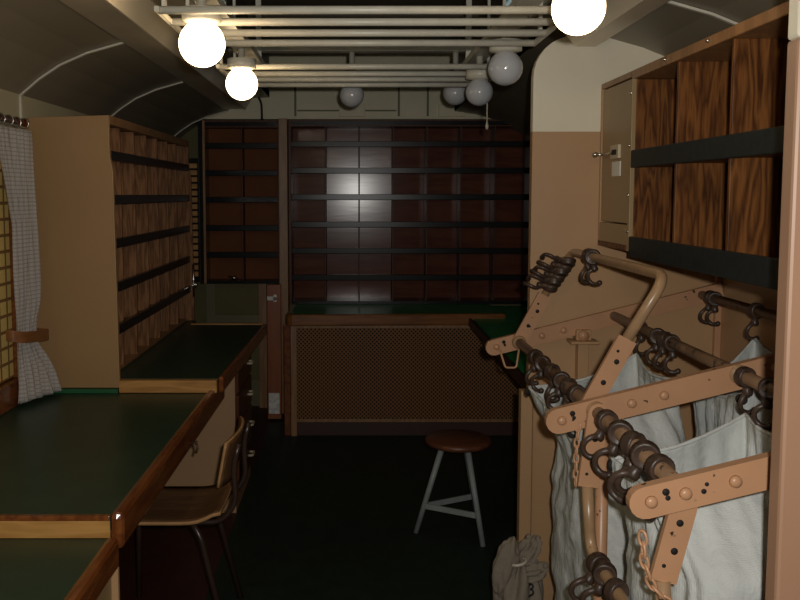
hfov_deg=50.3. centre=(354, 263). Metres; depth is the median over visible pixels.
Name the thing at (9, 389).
window
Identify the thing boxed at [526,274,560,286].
hook
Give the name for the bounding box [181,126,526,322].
wall
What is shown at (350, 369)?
desk
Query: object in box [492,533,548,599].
sack
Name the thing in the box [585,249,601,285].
hook
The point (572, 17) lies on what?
globe lamp
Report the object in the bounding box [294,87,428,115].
trim
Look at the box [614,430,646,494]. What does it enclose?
hook
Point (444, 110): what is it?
trim
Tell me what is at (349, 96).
globe lamp
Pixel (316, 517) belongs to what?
floor
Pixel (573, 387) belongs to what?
hook
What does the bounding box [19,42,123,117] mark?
trim
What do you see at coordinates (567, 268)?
hook
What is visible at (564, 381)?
hook
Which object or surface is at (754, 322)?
hook
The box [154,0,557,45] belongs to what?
rack
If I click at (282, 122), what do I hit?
trim
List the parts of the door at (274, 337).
kick plate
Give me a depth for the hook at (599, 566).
2.01 m
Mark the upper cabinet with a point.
(692, 137)
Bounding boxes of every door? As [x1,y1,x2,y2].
[206,284,267,407]
[267,284,281,418]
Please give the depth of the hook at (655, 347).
2.69 m
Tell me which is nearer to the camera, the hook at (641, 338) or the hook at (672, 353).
the hook at (672, 353)
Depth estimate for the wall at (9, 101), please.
3.50 m
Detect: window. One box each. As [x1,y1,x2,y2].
[0,208,19,415]
[506,0,524,37]
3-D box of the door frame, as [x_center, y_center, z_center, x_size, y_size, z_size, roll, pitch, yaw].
[1.025,0.394,1.401,0.670,2.189,0.040,0,5,0]
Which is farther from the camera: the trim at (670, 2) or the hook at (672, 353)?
the hook at (672, 353)
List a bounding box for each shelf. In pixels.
[288,119,529,303]
[648,153,782,166]
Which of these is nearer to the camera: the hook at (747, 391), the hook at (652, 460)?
the hook at (652, 460)
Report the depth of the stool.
3.99 m
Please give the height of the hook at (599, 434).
0.125 m
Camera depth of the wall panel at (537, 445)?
3.18 m
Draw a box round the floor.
[68,406,517,599]
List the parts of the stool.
leg, seat, leg, leg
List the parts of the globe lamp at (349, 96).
globe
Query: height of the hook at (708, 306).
0.123 m
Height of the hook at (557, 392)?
0.123 m
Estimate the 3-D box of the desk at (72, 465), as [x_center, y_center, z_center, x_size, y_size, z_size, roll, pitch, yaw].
[-0.950,0.630,2.987,0.772,0.119,1.628,0,5,0]
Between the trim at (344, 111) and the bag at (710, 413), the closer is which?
the bag at (710, 413)
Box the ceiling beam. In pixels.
[59,0,251,108]
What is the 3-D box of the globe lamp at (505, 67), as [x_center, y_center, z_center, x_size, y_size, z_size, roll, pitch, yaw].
[0.521,-0.712,2.942,0.120,0.187,0.120,0,5,0]
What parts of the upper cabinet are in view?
door handle, panel, rail, lock plate, door, frame post, panel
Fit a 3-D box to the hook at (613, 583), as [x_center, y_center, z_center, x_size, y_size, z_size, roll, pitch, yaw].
[0.577,0.779,1.922,0.092,0.132,0.030,-2,5,-23]
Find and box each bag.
[525,353,685,599]
[608,413,771,599]
[692,338,772,436]
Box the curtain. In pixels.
[0,126,61,403]
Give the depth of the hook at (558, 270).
3.06 m
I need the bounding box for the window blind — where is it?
[0,162,13,383]
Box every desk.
[0,390,224,547]
[0,537,119,599]
[88,320,266,512]
[284,304,526,435]
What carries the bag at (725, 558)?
hanging from the rack at (676, 496)
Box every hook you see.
[522,281,558,292]
[525,349,542,384]
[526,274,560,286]
[530,269,565,282]
[530,355,550,392]
[533,265,568,276]
[536,260,572,272]
[540,252,575,266]
[543,363,560,402]
[546,371,569,408]
[560,377,576,404]
[567,384,585,402]
[568,551,610,599]
[579,248,590,284]
[580,409,618,459]
[580,560,616,599]
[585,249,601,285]
[591,419,633,478]
[603,577,628,599]
[606,439,660,505]
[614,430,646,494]
[634,322,649,355]
[643,453,675,521]
[645,328,663,365]
[652,331,670,370]
[662,334,680,374]
[698,290,713,323]
[705,291,721,325]
[733,366,758,414]
[744,302,764,340]
[751,377,773,430]
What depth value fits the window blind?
3.29 m
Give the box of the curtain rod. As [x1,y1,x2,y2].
[0,113,29,128]
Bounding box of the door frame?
[765,0,799,599]
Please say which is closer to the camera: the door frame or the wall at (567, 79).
the door frame
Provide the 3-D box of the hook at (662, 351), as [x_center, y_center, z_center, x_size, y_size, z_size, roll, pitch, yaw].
[0.949,0.269,2.626,0.071,0.123,0.027,-3,5,-29]
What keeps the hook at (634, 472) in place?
hanging from the rack at (676, 496)
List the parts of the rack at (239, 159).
panel, panel, panel, panel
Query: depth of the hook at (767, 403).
1.96 m
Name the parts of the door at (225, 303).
panel, post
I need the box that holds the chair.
[118,416,250,599]
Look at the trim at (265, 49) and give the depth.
4.15 m
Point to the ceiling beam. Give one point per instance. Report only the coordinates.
(135, 23)
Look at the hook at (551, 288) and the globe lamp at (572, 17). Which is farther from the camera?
the hook at (551, 288)
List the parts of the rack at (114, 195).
panel, skirting, panel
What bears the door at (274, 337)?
on the floor
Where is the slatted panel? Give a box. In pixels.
[189,158,200,281]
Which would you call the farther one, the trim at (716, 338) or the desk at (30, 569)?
the trim at (716, 338)
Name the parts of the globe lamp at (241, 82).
globe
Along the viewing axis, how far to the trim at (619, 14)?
2.60 m
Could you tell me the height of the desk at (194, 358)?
0.838 m
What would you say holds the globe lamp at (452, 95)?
hanging from the ceiling
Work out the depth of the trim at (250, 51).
3.29 m
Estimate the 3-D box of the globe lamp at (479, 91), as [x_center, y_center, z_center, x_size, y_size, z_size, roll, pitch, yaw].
[0.512,-0.703,3.500,0.112,0.295,0.112,0,5,0]
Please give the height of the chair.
0.745 m
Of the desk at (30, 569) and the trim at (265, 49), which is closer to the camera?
the desk at (30, 569)
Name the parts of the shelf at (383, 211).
panel, panel, panel, panel, panel, panel, panel, panel, panel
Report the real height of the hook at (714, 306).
0.124 m
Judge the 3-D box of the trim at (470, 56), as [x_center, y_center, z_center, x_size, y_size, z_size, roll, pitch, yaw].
[0.515,-1.042,2.674,0.070,0.515,2.700,0,5,0]
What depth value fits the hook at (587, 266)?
2.86 m
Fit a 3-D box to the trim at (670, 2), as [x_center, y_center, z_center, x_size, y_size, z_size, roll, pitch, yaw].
[1.115,-0.684,2.503,0.490,0.208,0.014,0,5,0]
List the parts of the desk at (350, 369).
corner post, edge rail, panel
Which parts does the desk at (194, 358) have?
edge rail, drawer, drawer, drawer, drawer, handle, handle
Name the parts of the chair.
leg, seat, leg, leg, backrest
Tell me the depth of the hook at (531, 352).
2.83 m
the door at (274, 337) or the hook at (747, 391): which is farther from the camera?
the door at (274, 337)
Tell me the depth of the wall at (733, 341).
2.98 m
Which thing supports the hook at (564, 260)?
hanging from the rack at (676, 496)
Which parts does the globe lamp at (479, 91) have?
globe, pull cord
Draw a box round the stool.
[413,429,490,546]
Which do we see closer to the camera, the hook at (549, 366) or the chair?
the hook at (549, 366)
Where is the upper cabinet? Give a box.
[592,1,790,289]
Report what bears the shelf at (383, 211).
on the desk at (350, 369)
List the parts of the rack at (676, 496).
chain, bracket knob, rail, post, folding frame, arm, folding frame, chain, arm, rail, arm, rail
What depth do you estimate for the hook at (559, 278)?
3.06 m
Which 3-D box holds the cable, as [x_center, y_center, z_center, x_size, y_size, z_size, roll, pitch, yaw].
[-0.693,-1.142,6.149,0.076,0.209,0.024,4,6,38]
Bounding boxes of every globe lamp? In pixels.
[179,0,224,67]
[226,48,257,99]
[340,52,363,106]
[443,52,465,104]
[466,56,492,129]
[488,37,522,85]
[551,0,605,35]
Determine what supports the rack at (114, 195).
on the desk at (194, 358)
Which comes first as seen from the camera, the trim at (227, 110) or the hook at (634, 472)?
the hook at (634, 472)
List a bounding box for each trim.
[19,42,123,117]
[112,81,183,115]
[174,110,227,135]
[193,0,269,70]
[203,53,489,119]
[228,46,474,52]
[278,118,289,413]
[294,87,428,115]
[339,104,364,116]
[438,104,464,116]
[456,0,543,70]
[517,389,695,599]
[562,0,669,45]
[666,0,737,24]
[712,276,722,357]
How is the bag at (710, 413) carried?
hanging from the rack at (676, 496)
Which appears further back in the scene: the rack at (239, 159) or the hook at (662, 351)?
the rack at (239, 159)
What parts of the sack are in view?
tie cord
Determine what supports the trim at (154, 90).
attached to the wall at (9, 101)
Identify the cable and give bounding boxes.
[258,97,263,119]
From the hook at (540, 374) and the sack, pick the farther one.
the sack
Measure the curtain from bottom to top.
1.072 m
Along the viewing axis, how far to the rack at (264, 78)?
3.59 m
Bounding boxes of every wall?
[0,89,89,538]
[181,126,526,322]
[526,37,714,387]
[720,278,777,362]
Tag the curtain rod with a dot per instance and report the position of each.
(16, 120)
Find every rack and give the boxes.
[28,115,197,392]
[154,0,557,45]
[198,120,278,283]
[216,0,505,86]
[485,249,776,599]
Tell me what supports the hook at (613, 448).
hanging from the rack at (676, 496)
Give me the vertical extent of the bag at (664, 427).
0.952 m
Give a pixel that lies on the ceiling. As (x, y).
(36, 36)
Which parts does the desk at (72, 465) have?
edge rail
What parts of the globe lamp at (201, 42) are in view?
globe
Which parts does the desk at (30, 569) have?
edge rail, drawer, leg panel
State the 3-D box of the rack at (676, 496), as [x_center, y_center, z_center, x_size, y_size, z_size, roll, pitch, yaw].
[0.920,0.705,2.386,0.886,1.409,1.655,0,5,0]
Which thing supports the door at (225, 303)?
in the wall at (191, 136)
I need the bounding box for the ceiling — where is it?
[0,0,788,137]
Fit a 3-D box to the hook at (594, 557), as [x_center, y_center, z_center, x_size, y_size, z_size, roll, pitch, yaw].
[0.569,0.764,2.063,0.105,0.125,0.030,-1,5,-11]
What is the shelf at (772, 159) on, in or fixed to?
attached to the upper cabinet
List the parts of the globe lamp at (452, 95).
globe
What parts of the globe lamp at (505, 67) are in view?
globe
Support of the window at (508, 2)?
attached to the ceiling
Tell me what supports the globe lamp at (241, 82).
hanging from the trim at (250, 51)

